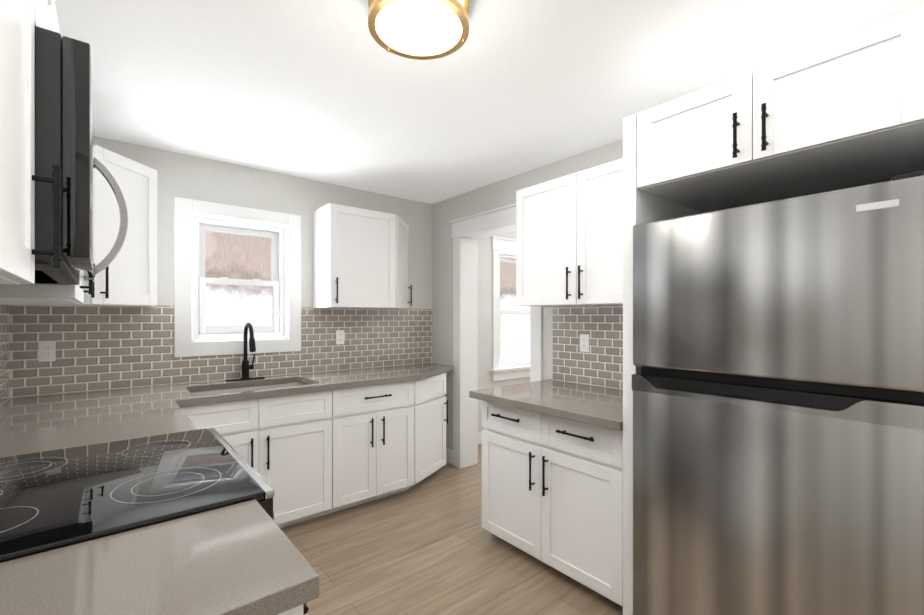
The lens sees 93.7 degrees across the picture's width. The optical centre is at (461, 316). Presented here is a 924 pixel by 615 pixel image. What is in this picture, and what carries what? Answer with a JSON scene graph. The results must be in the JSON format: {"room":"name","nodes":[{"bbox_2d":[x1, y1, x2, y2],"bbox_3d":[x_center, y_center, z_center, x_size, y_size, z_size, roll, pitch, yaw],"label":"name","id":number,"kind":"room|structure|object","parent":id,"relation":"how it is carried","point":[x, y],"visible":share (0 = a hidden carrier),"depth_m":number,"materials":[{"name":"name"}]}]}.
{"room":"kitchen","nodes":[
{"label":"kitchen","id":0,"kind":"room"},
{"bbox_2d":[9,136,529,431],"bbox_3d":[-0.376,0.129,4.230,5.922,2.440,0.150,0,0,-40],"label":"wall","id":1,"kind":"structure","parent":0,"point":[180,175],"depth_m":3.38,"materials":[{"name":"paint"}]},
{"bbox_2d":[16,305,432,396],"bbox_3d":[-1.379,0.186,3.299,2.829,0.517,0.008,0,0,-40],"label":"backsplash","id":2,"kind":"structure","parent":1,"relation":"attached to","point":[101,348],"depth_m":2.81,"materials":[{"name":"tile"}]},
{"bbox_2d":[38,341,55,361],"bbox_3d":[-2.369,0.198,2.471,0.072,0.116,0.008,0,0,-40],"label":"electrical outlet","id":3,"kind":"object","parent":2,"relation":"attached to","point":[46,350],"visible":1,"depth_m":2.47,"materials":[{"name":"white plastic"}]},
{"bbox_2d":[336,330,343,343],"bbox_3d":[-1.009,0.171,3.593,0.072,0.116,0.008,0,0,-40],"label":"electrical outlet","id":4,"kind":"object","parent":2,"relation":"attached to","point":[339,336],"visible":1,"depth_m":3.59,"materials":[{"name":"white plastic"}]},
{"bbox_2d":[194,217,283,338],"bbox_3d":[-1.635,-0.266,3.193,0.609,0.844,0.085,0,0,-40],"label":"kitchen window","id":5,"kind":"structure","parent":1,"relation":"in","point":[202,330],"depth_m":3.15,"materials":[{"name":"white plastic"}]},
{"bbox_2d":[313,203,394,308],"bbox_3d":[-0.854,-0.456,3.489,0.558,0.770,0.379,0,0,-40],"label":"upper cabinet","id":6,"kind":"object","parent":1,"relation":"attached to","point":[353,257],"visible":1,"depth_m":3.35,"materials":[{"name":"white wood"}]},
{"bbox_2d":[378,215,411,308],"bbox_3d":[-0.526,-0.456,3.791,0.323,0.770,0.330,0,0,-40],"label":"upper cabinet","id":7,"kind":"object","parent":1,"relation":"attached to","point":[402,287],"visible":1,"depth_m":3.75,"materials":[{"name":"white wood"}]},
{"bbox_2d":[500,253,529,366],"bbox_3d":[0.657,-0.071,5.085,0.754,1.276,0.085,0,0,-40],"label":"window","id":8,"kind":"structure","parent":1,"relation":"in","point":[507,362],"depth_m":4.98,"materials":[{"name":"white glass"}]},
{"bbox_2d":[280,444,622,614],"bbox_3d":[1.319,1.380,2.178,5.922,0.060,5.474,0,0,-40],"label":"floor","id":9,"kind":"structure","parent":0,"point":[429,545],"depth_m":2.38,"materials":[{"name":"brown wood"}]},
{"bbox_2d":[0,428,273,562],"bbox_3d":[-0.983,0.892,1.186,0.750,0.917,0.791,0,0,-40],"label":"range","id":10,"kind":"object","parent":9,"relation":"on","point":[55,499],"visible":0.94,"depth_m":1.10,"materials":[{"name":"black glass"}]},
{"bbox_2d":[180,382,331,527],"bbox_3d":[-1.410,0.918,2.827,0.914,0.864,0.693,0,0,-40],"label":"base cabinet","id":11,"kind":"object","parent":9,"relation":"on","point":[281,446],"visible":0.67,"depth_m":2.70,"materials":[{"name":"white wood"}]},
{"bbox_2d":[0,399,196,457],"bbox_3d":[-1.526,0.465,1.765,0.690,0.039,0.780,0,0,-40],"label":"countertop","id":12,"kind":"structure","parent":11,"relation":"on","point":[37,423],"depth_m":1.77,"materials":[{"name":"stone"}]},
{"bbox_2d":[0,363,452,414],"bbox_3d":[-1.172,0.464,3.024,2.837,0.039,0.676,0,0,-40],"label":"countertop","id":13,"kind":"structure","parent":11,"relation":"on","point":[350,378],"depth_m":2.72,"materials":[{"name":"stone"}]},
{"bbox_2d":[225,323,264,381],"bbox_3d":[-1.469,0.242,2.983,0.250,0.402,0.243,0,0,-40],"label":"faucet","id":14,"kind":"object","parent":13,"relation":"on","point":[246,367],"visible":1,"depth_m":3.03,"materials":[{"name":"black metal"}]},
{"bbox_2d":[191,382,308,394],"bbox_3d":[-1.347,0.600,2.820,0.759,0.226,0.434,0,0,-40],"label":"undermount sink","id":15,"kind":"object","parent":13,"relation":"in","point":[245,388],"visible":0.06,"depth_m":2.97,"materials":[{"name":"metal"}]},
{"bbox_2d":[278,603,308,614],"bbox_3d":[-0.640,0.919,0.697,0.713,0.864,0.385,0,0,-40],"label":"base cabinet","id":16,"kind":"object","parent":9,"relation":"on","point":[302,609],"visible":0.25,"depth_m":0.74,"materials":[{"name":"white wood"}]},
{"bbox_2d":[0,499,318,614],"bbox_3d":[-0.639,0.466,0.686,0.684,0.039,0.406,0,0,-40],"label":"countertop","id":17,"kind":"structure","parent":16,"relation":"on","point":[245,558],"depth_m":0.75,"materials":[{"name":"stone"}]},
{"bbox_2d":[327,381,413,513],"bbox_3d":[-0.807,0.917,3.325,0.644,0.864,0.693,0,0,-40],"label":"base cabinet","id":18,"kind":"object","parent":9,"relation":"on","point":[372,442],"visible":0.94,"depth_m":3.07,"materials":[{"name":"white wood"}]},
{"bbox_2d":[407,373,447,489],"bbox_3d":[-0.391,0.917,3.697,0.462,0.864,0.649,0,0,-40],"label":"base cabinet","id":19,"kind":"object","parent":9,"relation":"on","point":[429,406],"visible":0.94,"depth_m":3.51,"materials":[{"name":"white wood"}]},
{"bbox_2d":[482,400,622,606],"bbox_3d":[0.662,0.918,2.475,0.726,0.864,0.930,0,0,-40],"label":"base cabinet","id":20,"kind":"object","parent":9,"relation":"on","point":[552,491],"visible":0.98,"depth_m":2.19,"materials":[{"name":"white wood"}]},
{"bbox_2d":[469,379,622,430],"bbox_3d":[0.648,0.465,2.453,0.759,0.039,0.986,0,0,-40],"label":"countertop","id":21,"kind":"structure","parent":20,"relation":"on","point":[600,406],"depth_m":2.35,"materials":[{"name":"stone"}]},
{"bbox_2d":[623,114,702,614],"bbox_3d":[0.991,0.255,2.053,0.755,2.190,0.059,0,0,-40],"label":"panel","id":22,"kind":"object","parent":9,"relation":"on","point":[640,206],"visible":0.27,"depth_m":1.82,"materials":[{"name":"white wood"}]},
{"bbox_2d":[632,170,923,614],"bbox_3d":[1.242,0.484,1.675,0.784,1.732,0.814,0,0,-40],"label":"fridge","id":23,"kind":"object","parent":9,"relation":"on","point":[778,412],"visible":1,"depth_m":1.35,"materials":[{"name":"grey metal"}]},
{"bbox_2d":[55,0,923,203],"bbox_3d":[1.319,-1.140,2.176,5.922,0.100,5.474,0,0,-40],"label":"ceiling","id":24,"kind":"structure","parent":0,"point":[331,92],"depth_m":1.96,"materials":[{"name":"paint"}]},
{"bbox_2d":[368,0,468,59],"bbox_3d":[-0.148,-1.033,1.488,0.344,0.111,0.344,0,0,-40],"label":"flush ceiling light","id":25,"kind":"object","parent":24,"relation":"attached to","point":[422,29],"visible":1,"depth_m":1.48,"materials":[{"name":"white glass"}]},
{"bbox_2d":[432,139,622,449],"bbox_3d":[1.422,0.130,2.261,0.170,2.440,5.174,0,0,-40],"label":"wall","id":26,"kind":"structure","parent":0,"point":[498,194],"depth_m":3.85,"materials":[{"name":"paint"}]},
{"bbox_2d":[174,197,541,467],"bbox_3d":[1.589,0.240,2.448,4.860,2.220,5.249,0,0,-40],"label":"trim","id":27,"kind":"structure","parent":26,"relation":"attached to","point":[468,232],"depth_m":3.37,"materials":[{"name":"white"}]},
{"bbox_2d":[516,158,622,306],"bbox_3d":[0.778,-0.455,2.609,0.376,0.770,0.960,0,0,-40],"label":"upper cabinet","id":28,"kind":"object","parent":26,"relation":"attached to","point":[569,240],"visible":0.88,"depth_m":2.54,"materials":[{"name":"white wood"}]},
{"bbox_2d":[553,305,622,388],"bbox_3d":[0.953,0.186,2.690,0.008,0.517,0.968,0,0,-40],"label":"backsplash","id":29,"kind":"structure","parent":26,"relation":"attached to","point":[602,366],"depth_m":2.82,"materials":[{"name":"tile"}]},
{"bbox_2d":[580,334,588,351],"bbox_3d":[0.807,0.175,2.853,0.008,0.116,0.072,0,0,-40],"label":"electrical outlet","id":30,"kind":"object","parent":29,"relation":"attached to","point":[584,342],"visible":1,"depth_m":2.85,"materials":[{"name":"white plastic"}]},
{"bbox_2d":[637,5,923,212],"bbox_3d":[1.260,-0.685,1.695,0.796,0.310,0.829,0,0,-40],"label":"upper cabinet","id":31,"kind":"object","parent":26,"relation":"attached to","point":[843,111],"visible":1,"depth_m":1.44,"materials":[{"name":"white wood"}]},
{"bbox_3d":[-0.859,0.131,0.282,0.150,2.440,5.324,0,0,-40],"label":"wall","id":32,"kind":"structure","parent":0,"visible":0},
{"bbox_2d":[0,305,15,405],"bbox_3d":[-1.531,0.187,1.219,0.008,0.517,3.024,0,0,-40],"label":"backsplash","id":33,"kind":"structure","parent":32,"relation":"attached to","point":[7,313],"depth_m":2.31,"materials":[{"name":"tile"}]},
{"bbox_2d":[0,0,62,284],"bbox_3d":[-0.762,-0.446,0.556,0.346,0.775,0.450,0,0,-40],"label":"upper cabinet","id":34,"kind":"object","parent":32,"relation":"attached to","point":[18,179],"visible":1,"depth_m":0.71,"materials":[{"name":"white wood"}]},
{"bbox_2d":[0,280,94,303],"bbox_3d":[-1.656,-0.447,1.659,0.371,0.775,0.788,0,0,-40],"label":"upper cabinet","id":35,"kind":"object","parent":32,"relation":"attached to","point":[45,293],"visible":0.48,"depth_m":1.42,"materials":[{"name":"white wood"}]},
{"bbox_2d":[35,0,59,32],"bbox_3d":[-1.176,-0.697,1.025,0.305,0.275,0.791,0,0,-40],"label":"wall cabinet","id":36,"kind":"object","parent":32,"relation":"attached to","point":[45,14],"visible":0.12,"depth_m":1.05,"materials":[{"name":"white wood"}]},
{"bbox_2d":[0,145,156,306],"bbox_3d":[-2.027,-0.448,2.318,0.638,0.775,0.691,0,0,-40],"label":"upper cabinet","id":37,"kind":"object","parent":32,"relation":"attached to","point":[127,277],"visible":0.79,"depth_m":2.28,"materials":[{"name":"white wood"}]},
{"bbox_2d":[35,26,127,284],"bbox_3d":[-1.115,-0.327,1.076,0.461,0.456,0.791,0,0,-40],"label":"over-the-range microwave","id":38,"kind":"object","parent":32,"relation":"attached to","point":[64,126],"visible":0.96,"depth_m":0.85,"materials":[{"name":"grey metal"}]},
{"label":"outside","id":39,"kind":"structure","parent":0,"visible":0},
{"bbox_2d":[205,231,529,358],"bbox_3d":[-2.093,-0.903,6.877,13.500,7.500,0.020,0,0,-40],"label":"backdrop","id":40,"kind":"structure","parent":39,"point":[214,268],"depth_m":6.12,"materials":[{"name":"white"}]}
]}

